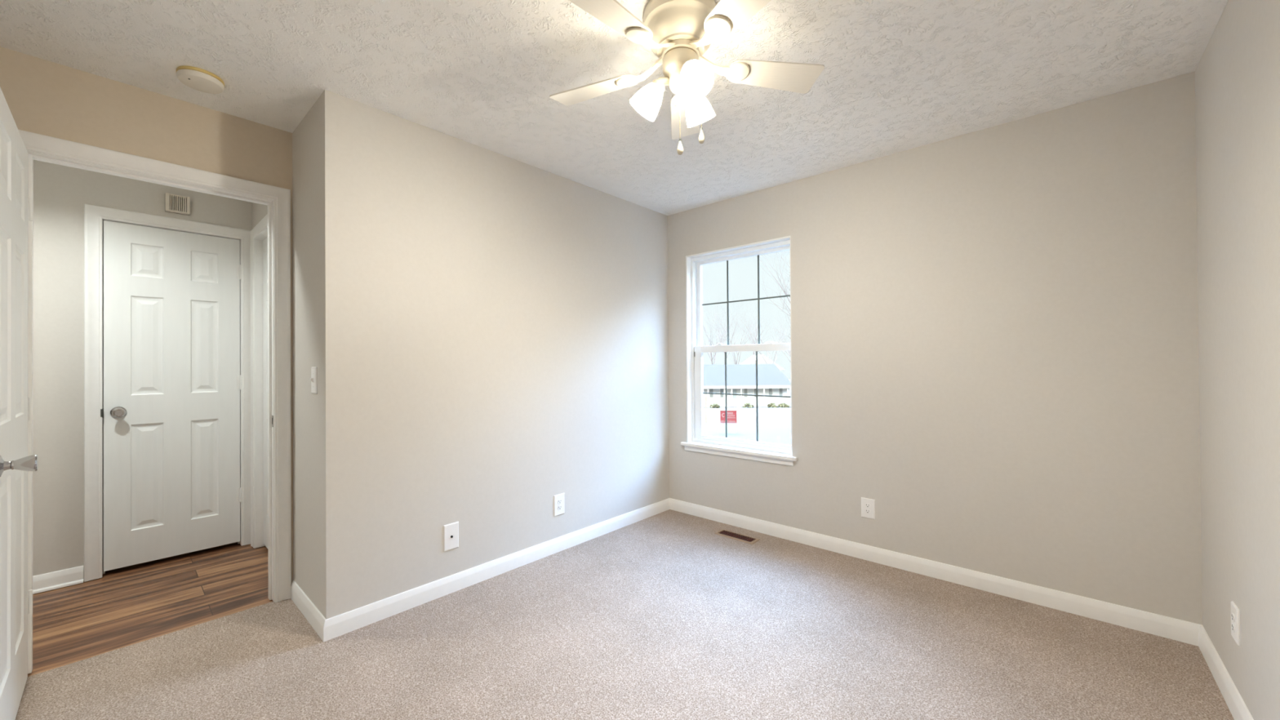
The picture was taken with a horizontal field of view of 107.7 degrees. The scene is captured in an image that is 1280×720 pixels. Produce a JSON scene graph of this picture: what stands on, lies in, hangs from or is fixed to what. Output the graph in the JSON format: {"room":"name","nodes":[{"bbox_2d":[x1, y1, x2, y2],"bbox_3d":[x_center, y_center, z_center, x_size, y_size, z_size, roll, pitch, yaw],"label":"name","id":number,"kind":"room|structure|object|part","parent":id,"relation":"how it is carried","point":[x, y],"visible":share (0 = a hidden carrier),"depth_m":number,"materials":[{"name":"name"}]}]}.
{"room":"empty bedroom","nodes":[
{"label":"empty bedroom","id":0,"kind":"room"},
{"bbox_2d":[32,160,252,581],"bbox_3d":[-3.736,0.031,2.094,0.120,2.440,3.336,-1,0,42],"label":"wall","id":1,"kind":"structure","parent":0,"point":[61,193],"depth_m":2.60,"materials":[{"name":"beige paint"}]},
{"bbox_2d":[32,565,83,594],"bbox_3d":[-3.962,1.206,1.717,0.026,0.089,2.472,-1,0,42],"label":"baseboard","id":2,"kind":"structure","parent":1,"relation":"attached to","point":[74,575],"depth_m":2.57,"materials":[{"name":"white wood"}]},
{"bbox_3d":[-3.961,1.242,1.716,0.026,0.017,2.472,-1,0,42],"label":"shoe moulding","id":3,"kind":"part","parent":2,"relation":"part of","materials":[{"name":"white wood"}]},
{"bbox_2d":[84,204,250,582],"bbox_3d":[-2.943,0.183,2.964,0.138,2.136,0.741,-1,0,42],"label":"door frame","id":4,"kind":"structure","parent":1,"relation":"attached to","point":[95,216],"depth_m":2.69,"materials":[{"name":"white wood"}]},
{"bbox_3d":[-3.105,0.306,2.700,0.018,0.046,0.009,-1,0,42],"label":"strike plate","id":5,"kind":"part","parent":4,"relation":"part of","materials":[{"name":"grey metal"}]},
{"bbox_2d":[102,220,240,571],"bbox_3d":[-2.901,0.206,2.935,0.092,2.038,0.620,-1,0,42],"label":"door","id":6,"kind":"structure","parent":1,"relation":"in","point":[172,377],"depth_m":2.92,"materials":[{"name":"white paint"}]},
{"bbox_3d":[-3.052,0.308,2.739,0.058,0.066,0.066,-1,0,42],"label":"knob","id":7,"kind":"part","parent":6,"relation":"part of","materials":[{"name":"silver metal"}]},
{"bbox_2d":[164,192,190,215],"bbox_3d":[-2.893,-0.974,2.928,0.042,0.108,0.110,-1,0,42],"label":"door chime","id":8,"kind":"object","parent":1,"relation":"attached to","point":[174,203],"visible":1,"depth_m":2.92,"materials":[{"name":"beige plastic"}]},
{"bbox_2d":[0,46,293,583],"bbox_3d":[-2.211,0.021,2.125,0.115,2.440,1.016,-1,0,42],"label":"wall","id":9,"kind":"structure","parent":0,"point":[44,97],"depth_m":2.07,"materials":[{"name":"beige paint"}]},
{"bbox_2d":[252,99,318,608],"bbox_3d":[-2.031,0.024,2.726,1.576,2.440,0.120,-1,0,42],"label":"wall","id":10,"kind":"structure","parent":0,"point":[304,136],"depth_m":2.31,"materials":[{"name":"beige paint"}]},
{"bbox_2d":[0,87,38,719],"bbox_3d":[-2.108,0.208,1.553,0.777,2.031,0.182,-1,0,42],"label":"door","id":11,"kind":"structure","parent":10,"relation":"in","point":[16,208],"depth_m":1.55,"materials":[{"name":"white paint"}]},
{"bbox_3d":[-1.827,0.307,1.375,0.066,0.066,0.074,-1,0,42],"label":"knob","id":12,"kind":"part","parent":11,"relation":"part of","materials":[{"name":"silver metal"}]},
{"bbox_2d":[18,129,291,673],"bbox_3d":[-2.183,0.175,2.154,0.151,2.133,0.913,-1,0,42],"label":"door frame","id":13,"kind":"structure","parent":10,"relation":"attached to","point":[42,148],"depth_m":2.40,"materials":[{"name":"white wood"}]},
{"bbox_2d":[250,213,267,548],"bbox_3d":[-2.263,0.185,2.922,0.860,2.123,0.138,-1,0,42],"label":"door frame","id":14,"kind":"structure","parent":10,"relation":"attached to","point":[259,233],"depth_m":3.13,"materials":[{"name":"white wood"}]},
{"bbox_2d":[262,236,267,548],"bbox_3d":[-2.275,0.211,2.898,0.704,2.031,0.092,-1,0,42],"label":"door","id":15,"kind":"structure","parent":10,"relation":"in","point":[265,241],"depth_m":3.08,"materials":[{"name":"white paint"}]},
{"bbox_2d":[290,580,326,640],"bbox_3d":[-1.597,1.194,2.247,0.579,0.089,0.014,-1,0,42],"label":"baseboard","id":16,"kind":"structure","parent":10,"relation":"attached to","point":[315,618],"depth_m":2.22,"materials":[{"name":"white wood"}]},
{"bbox_2d":[310,367,317,394],"bbox_3d":[-1.527,0.095,2.182,0.080,0.124,0.018,-1,0,42],"label":"light switch","id":17,"kind":"object","parent":10,"relation":"attached to","point":[313,379],"visible":1,"depth_m":2.17,"materials":[{"name":"white plastic"}]},
{"bbox_2d":[317,89,669,618],"bbox_3d":[-0.624,0.016,3.027,0.120,2.440,2.446,-1,0,42],"label":"wall","id":18,"kind":"structure","parent":0,"point":[493,326],"depth_m":2.57,"materials":[{"name":"beige paint"}]},
{"bbox_2d":[443,521,458,551],"bbox_3d":[-1.002,0.941,2.491,0.015,0.137,0.082,-1,0,42],"label":"cable plate","id":19,"kind":"object","parent":18,"relation":"attached to","point":[451,531],"visible":1,"depth_m":2.49,"materials":[{"name":"white plastic"}]},
{"bbox_2d":[323,497,669,642],"bbox_3d":[-0.571,1.191,2.970,0.014,0.089,2.460,-1,0,42],"label":"baseboard","id":20,"kind":"structure","parent":18,"relation":"attached to","point":[338,625],"depth_m":2.56,"materials":[{"name":"white wood"}]},
{"bbox_2d":[553,493,564,515],"bbox_3d":[-0.521,0.937,3.032,0.009,0.133,0.084,-1,0,42],"label":"wall outlet","id":21,"kind":"object","parent":18,"relation":"attached to","point":[558,500],"visible":1,"depth_m":3.03,"materials":[{"name":"white plastic"}]},
{"bbox_2d":[0,0,1228,215],"bbox_3d":[-1.498,-1.256,1.685,5.582,0.100,5.952,-1,0,42],"label":"ceiling","id":22,"kind":"structure","parent":0,"point":[897,76],"depth_m":1.92,"materials":[{"name":"white paint"}]},
{"bbox_2d":[176,65,224,93],"bbox_3d":[-1.862,-1.181,1.984,0.150,0.041,0.150,-1,0,42],"label":"smoke detector","id":23,"kind":"object","parent":22,"relation":"attached to","point":[194,77],"visible":1,"depth_m":1.96,"materials":[{"name":"plastic"}]},
{"bbox_2d":[549,0,824,155],"bbox_3d":[0.121,-0.963,1.630,1.026,0.509,0.985,-1,0,42],"label":"ceiling fan","id":24,"kind":"object","parent":22,"relation":"hanging from","point":[678,33],"visible":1,"depth_m":1.60,"materials":[{"name":"white metal"}]},
{"bbox_3d":[-0.169,-1.039,1.799,0.352,0.006,0.132,-1,12,26],"label":"blade","id":25,"kind":"part","parent":24,"relation":"part of","materials":[{"name":"white laminate"}]},
{"bbox_3d":[-0.095,-1.042,1.399,0.132,0.006,0.352,16,11,42],"label":"blade","id":26,"kind":"part","parent":24,"relation":"part of","materials":[{"name":"white laminate"}]},
{"bbox_3d":[0.018,-0.927,1.679,0.120,0.124,0.110,-1,0,42],"label":"lamp shade","id":27,"kind":"part","parent":24,"relation":"part of","materials":[{"name":"white glass"}]},
{"bbox_3d":[0.137,-0.870,1.611,0.004,0.219,0.004,-1,0,42],"label":"pull chain","id":28,"kind":"part","parent":24,"relation":"part of","materials":[{"name":"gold metal"}]},
{"bbox_3d":[0.188,-1.040,1.994,0.132,0.006,0.352,-13,-2,7],"label":"blade","id":29,"kind":"part","parent":24,"relation":"part of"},
{"bbox_3d":[0.176,-0.939,1.539,0.062,0.072,0.054,-1,0,42],"label":"light bulb","id":30,"kind":"part","parent":24,"relation":"part of","materials":[{"name":"white glass"}]},
{"bbox_3d":[0.179,-0.929,1.525,0.119,0.124,0.111,-1,0,42],"label":"lamp shade","id":31,"kind":"part","parent":24,"relation":"part of","materials":[{"name":"white glass"}]},
{"bbox_3d":[0.219,-0.927,1.749,0.110,0.124,0.122,-1,0,42],"label":"lamp shade","id":32,"kind":"part","parent":24,"relation":"part of","materials":[{"name":"white glass"}]},
{"bbox_3d":[0.309,-1.045,1.347,0.132,0.006,0.352,13,-7,-28],"label":"blade","id":33,"kind":"part","parent":24,"relation":"part of","materials":[{"name":"white wood"}]},
{"bbox_3d":[0.483,-1.044,1.714,0.352,0.006,0.132,0,-12,-10],"label":"blade","id":34,"kind":"part","parent":24,"relation":"part of","materials":[{"name":"white laminate"}]},
{"bbox_2d":[15,509,1234,719],"bbox_3d":[-1.481,1.284,1.670,5.582,0.100,5.952,-1,0,42],"label":"floor","id":35,"kind":"structure","parent":0,"point":[664,615],"depth_m":1.99,"materials":[{"name":"beige carpet"}]},
{"bbox_2d":[714,528,759,544],"bbox_3d":[0.673,1.225,3.253,0.300,0.007,0.108,-1,0,42],"label":"floor vent","id":36,"kind":"object","parent":35,"relation":"in","point":[737,536],"visible":1,"depth_m":3.24,"materials":[{"name":"beige metal"}]},
{"bbox_2d":[667,71,1202,624],"bbox_3d":[1.361,0.003,3.006,3.106,2.440,0.170,-1,0,42],"label":"wall","id":37,"kind":"structure","parent":0,"point":[994,330],"depth_m":2.44,"materials":[{"name":"beige paint"}]},
{"bbox_2d":[680,235,797,466],"bbox_3d":[0.746,-0.060,3.531,0.965,1.569,0.199,-1,0,42],"label":"window","id":38,"kind":"structure","parent":37,"relation":"in","point":[763,451],"depth_m":3.64,"materials":[{"name":"white plastic"}]},
{"bbox_3d":[0.786,-0.438,3.567,0.836,0.746,0.032,-1,0,42],"label":"sash","id":39,"kind":"part","parent":38,"relation":"part of","materials":[{"name":"glass"}]},
{"bbox_3d":[0.766,0.266,3.535,0.836,0.761,0.032,-1,0,42],"label":"sash","id":40,"kind":"part","parent":38,"relation":"part of","materials":[{"name":"clear glass"}]},
{"bbox_2d":[702,254,790,345],"bbox_3d":[0.794,-0.446,3.567,0.780,0.675,0.004,-1,0,42],"label":"grille","id":41,"kind":"object","parent":38,"relation":"attached to","point":[737,256],"depth_m":3.63,"materials":[{"name":"grey"}]},
{"bbox_2d":[702,351,791,441],"bbox_3d":[0.785,0.269,3.525,0.750,0.668,0.004,-1,0,42],"label":"grille","id":42,"kind":"object","parent":38,"relation":"attached to","point":[705,437],"depth_m":3.59,"materials":[{"name":"grey"}]},
{"bbox_2d":[861,497,875,519],"bbox_3d":[1.392,0.906,2.858,0.079,0.120,0.009,-1,0,42],"label":"wall outlet","id":43,"kind":"object","parent":37,"relation":"attached to","point":[868,505],"visible":1,"depth_m":2.86,"materials":[{"name":"white plastic"}]},
{"bbox_2d":[669,497,1202,646],"bbox_3d":[1.308,1.178,2.930,2.866,0.089,0.014,-1,0,42],"label":"baseboard","id":44,"kind":"structure","parent":37,"relation":"attached to","point":[1173,628],"depth_m":2.49,"materials":[{"name":"white wood"}]},
{"bbox_2d":[1195,0,1279,719],"bbox_3d":[1.222,-0.011,0.612,0.120,2.440,3.582,-1,0,42],"label":"wall","id":45,"kind":"structure","parent":0,"point":[1237,72],"depth_m":1.52,"materials":[{"name":"beige paint"}]},
{"bbox_2d":[1198,625,1253,719],"bbox_3d":[1.220,1.165,0.694,0.014,0.089,3.462,-1,0,42],"label":"baseboard","id":46,"kind":"structure","parent":45,"relation":"attached to","point":[1238,709],"depth_m":1.69,"materials":[{"name":"white wood"}]},
{"bbox_2d":[1231,600,1239,646],"bbox_3d":[2.027,0.896,1.596,0.009,0.120,0.079,-1,0,42],"label":"wall outlet","id":47,"kind":"object","parent":45,"relation":"attached to","point":[1235,612],"visible":1,"depth_m":1.58,"materials":[{"name":"white plastic"}]},
{"bbox_2d":[1231,613,1235,622],"bbox_3d":[2.025,0.879,1.597,0.003,0.024,0.031,-1,0,42],"label":"receptacle","id":48,"kind":"object","parent":47,"relation":"attached to","point":[1233,615],"depth_m":1.59,"materials":[{"name":"white plastic"}]},
{"bbox_2d":[1231,622,1235,632],"bbox_3d":[2.025,0.914,1.597,0.003,0.024,0.031,-1,0,42],"label":"receptacle","id":49,"kind":"object","parent":47,"relation":"attached to","point":[1233,624],"depth_m":1.59,"materials":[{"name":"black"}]},
{"label":"outside","id":50,"kind":"structure","parent":0,"visible":0},
{"bbox_2d":[703,422,791,444],"bbox_3d":[15.019,2.780,14.983,90.001,1.949,20.000,0,0,0],"label":"lawn","id":51,"kind":"structure","parent":50,"point":[774,433],"depth_m":18.60,"materials":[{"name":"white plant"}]},
{"bbox_2d":[720,409,737,432],"bbox_3d":[3.401,2.415,17.986,0.640,0.970,0.021,0,0,6],"label":"sign","id":52,"kind":"object","parent":51,"relation":"on","point":[731,414],"visible":0.88,"depth_m":17.98,"materials":[{"name":"red plastic"}]},
{"bbox_3d":[3.400,2.185,17.987,0.610,0.470,0.012,0,0,6],"label":"panel","id":53,"kind":"part","parent":52,"relation":"part of","materials":[{"name":"red plastic"}]},
{"bbox_2d":[756,251,791,338],"bbox_3d":[8.493,-2.405,23.537,6.184,11.751,6.623,0,0,-4],"label":"bare tree","id":54,"kind":"object","parent":51,"relation":"on","point":[786,294],"visible":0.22,"depth_m":23.91,"materials":[{"name":"grey plant"}]},
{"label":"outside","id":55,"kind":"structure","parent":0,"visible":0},
{"bbox_2d":[703,413,791,423],"bbox_3d":[15.028,4.185,32.475,90.000,1.650,15.000,0,0,0],"label":"street","id":56,"kind":"structure","parent":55,"point":[711,418],"depth_m":30.67,"materials":[{"name":"white snow"}]},
{"bbox_2d":[704,395,706,422],"bbox_3d":[3.663,2.773,25.984,0.100,1.600,0.100,0,0,0],"label":"post","id":57,"kind":"object","parent":56,"relation":"on","point":[705,396],"visible":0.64,"depth_m":25.93,"materials":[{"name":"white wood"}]},
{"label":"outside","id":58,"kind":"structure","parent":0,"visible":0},
{"bbox_2d":[703,379,791,413],"bbox_3d":[15.042,6.199,104.964,153.771,2.500,156.884,-1,0,42],"label":"yard","id":59,"kind":"structure","parent":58,"point":[740,410],"depth_m":47.81,"materials":[{"name":"white snow"}]},
{"bbox_2d":[709,403,719,408],"bbox_3d":[8.757,5.387,55.029,1.447,0.663,1.004,-1,0,42],"label":"shrub","id":60,"kind":"object","parent":59,"relation":"on","point":[713,405],"visible":0.98,"depth_m":54.77,"materials":[{"name":"green plant"}]},
{"bbox_2d":[702,303,739,364],"bbox_3d":[12.508,-3.531,77.562,9.935,20.318,15.939,-1,0,27],"label":"bare tree","id":61,"kind":"object","parent":59,"relation":"on","point":[709,339],"visible":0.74,"depth_m":77.41,"materials":[{"name":"grey plant"}]},
{"bbox_2d":[707,301,750,358],"bbox_3d":[26.074,-7.279,142.139,19.992,29.008,20.142,-1,0,42],"label":"bare tree","id":62,"kind":"object","parent":59,"relation":"on","point":[724,344],"visible":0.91,"depth_m":141.37,"materials":[{"name":"grey plant"}]},
{"bbox_2d":[715,293,758,364],"bbox_3d":[18.381,-4.058,92.716,14.621,21.839,12.589,-1,0,42],"label":"bare tree","id":63,"kind":"object","parent":59,"relation":"on","point":[731,294],"visible":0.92,"depth_m":92.83,"materials":[{"name":"grey plant"}]},
{"bbox_2d":[703,364,790,407],"bbox_3d":[8.070,3.533,63.150,22.694,5.849,12.858,0,0,0],"label":"house","id":64,"kind":"structure","parent":59,"relation":"on","point":[740,378],"depth_m":59.98,"materials":[{"name":"white"}]},
{"bbox_2d":[710,388,713,397],"bbox_3d":[9.164,4.168,59.950,0.380,1.242,0.048,0,0,0],"label":"shutter","id":65,"kind":"object","parent":64,"relation":"hanging from","point":[711,389],"depth_m":59.93,"materials":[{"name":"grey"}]},
{"bbox_3d":[9.651,5.181,59.029,2.084,0.721,0.060,0,0,0],"label":"porch railing","id":66,"kind":"part","parent":64,"relation":"part of","materials":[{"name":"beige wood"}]},
{"bbox_3d":[9.825,4.168,59.913,0.682,1.154,0.025,0,0,0],"label":"pane","id":67,"kind":"part","parent":64,"relation":"part of","materials":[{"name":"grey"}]},
{"bbox_2d":[720,388,723,397],"bbox_3d":[10.486,4.160,59.950,0.380,1.242,0.048,0,0,0],"label":"shutter","id":68,"kind":"object","parent":64,"relation":"hanging from","point":[721,389],"depth_m":59.93,"materials":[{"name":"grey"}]},
{"bbox_3d":[12.151,4.489,59.943,0.441,1.763,0.058,0,0,0],"label":"door","id":69,"kind":"part","parent":64,"relation":"part of","materials":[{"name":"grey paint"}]},
{"bbox_3d":[12.773,4.569,59.033,0.140,2.064,0.120,0,0,0],"label":"porch post","id":70,"kind":"part","parent":64,"relation":"part of","materials":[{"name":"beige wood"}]},
{"bbox_3d":[14.200,4.139,59.913,0.666,1.154,0.025,0,0,0],"label":"pane","id":71,"kind":"part","parent":64,"relation":"part of","materials":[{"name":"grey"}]},
{"bbox_3d":[14.259,5.151,59.029,2.805,0.721,0.060,0,0,0],"label":"porch railing","id":72,"kind":"part","parent":64,"relation":"part of","materials":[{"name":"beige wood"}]},
{"bbox_3d":[15.658,4.550,59.033,0.140,2.064,0.120,0,0,0],"label":"porch post","id":73,"kind":"part","parent":64,"relation":"part of","materials":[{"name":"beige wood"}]},
{"bbox_2d":[768,388,772,395],"bbox_3d":[16.721,4.118,59.950,0.380,1.242,0.048,0,0,0],"label":"shutter","id":74,"kind":"object","parent":64,"relation":"hanging from","point":[770,389],"depth_m":59.93,"materials":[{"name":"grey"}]},
{"bbox_3d":[17.390,4.117,59.913,0.698,1.154,0.025,0,0,0],"label":"pane","id":75,"kind":"part","parent":64,"relation":"part of","materials":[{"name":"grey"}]},
{"bbox_3d":[17.144,5.132,59.029,2.965,0.721,0.060,0,0,0],"label":"porch railing","id":76,"kind":"part","parent":64,"relation":"part of","materials":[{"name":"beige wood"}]},
{"bbox_2d":[779,388,782,395],"bbox_3d":[18.059,4.109,59.950,0.380,1.242,0.048,0,0,0],"label":"shutter","id":77,"kind":"object","parent":64,"relation":"hanging from","point":[780,389],"depth_m":59.93,"materials":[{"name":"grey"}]},
{"bbox_3d":[18.623,4.530,59.033,0.140,2.064,0.120,0,0,0],"label":"porch post","id":78,"kind":"part","parent":64,"relation":"part of","materials":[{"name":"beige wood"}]},
{"bbox_2d":[742,402,754,408],"bbox_3d":[12.647,5.366,55.025,1.489,0.726,1.080,-1,0,42],"label":"shrub","id":79,"kind":"object","parent":59,"relation":"on","point":[748,405],"visible":0.97,"depth_m":54.73,"materials":[{"name":"green plant"}]},
{"bbox_2d":[736,306,773,355],"bbox_3d":[39.488,-7.858,159.391,19.398,30.285,17.905,-1,0,42],"label":"bare tree","id":80,"kind":"object","parent":59,"relation":"on","point":[742,307],"visible":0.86,"depth_m":158.06,"materials":[{"name":"grey plant"}]},
{"bbox_2d":[741,354,785,370],"bbox_3d":[29.519,2.825,116.984,10.400,8.200,11.000,0,0,0],"label":"house","id":81,"kind":"structure","parent":59,"relation":"on","point":[752,360],"depth_m":111.50,"materials":[{"name":"white"}]},
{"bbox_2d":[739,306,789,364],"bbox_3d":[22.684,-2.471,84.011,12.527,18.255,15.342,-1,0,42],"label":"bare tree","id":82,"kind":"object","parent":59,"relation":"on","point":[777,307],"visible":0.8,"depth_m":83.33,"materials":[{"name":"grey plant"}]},
{"bbox_2d":[767,402,777,408],"bbox_3d":[15.525,5.323,54.937,1.278,0.728,1.118,-1,0,42],"label":"shrub","id":83,"kind":"object","parent":59,"relation":"on","point":[771,405],"visible":0.99,"depth_m":54.72,"materials":[{"name":"green plant"}]},
{"bbox_2d":[768,307,791,361],"bbox_3d":[32.238,-4.878,99.498,16.895,23.397,15.271,-1,0,42],"label":"bare tree","id":84,"kind":"object","parent":59,"relation":"on","point":[789,308],"visible":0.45,"depth_m":100.28,"materials":[{"name":"grey plant"}]},
{"bbox_2d":[777,402,791,407],"bbox_3d":[16.970,5.331,55.008,1.142,0.674,1.397,0,0,-26],"label":"shrub","id":85,"kind":"object","parent":59,"relation":"on","point":[780,405],"visible":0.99,"depth_m":54.70,"materials":[{"name":"green plant"}]}
]}

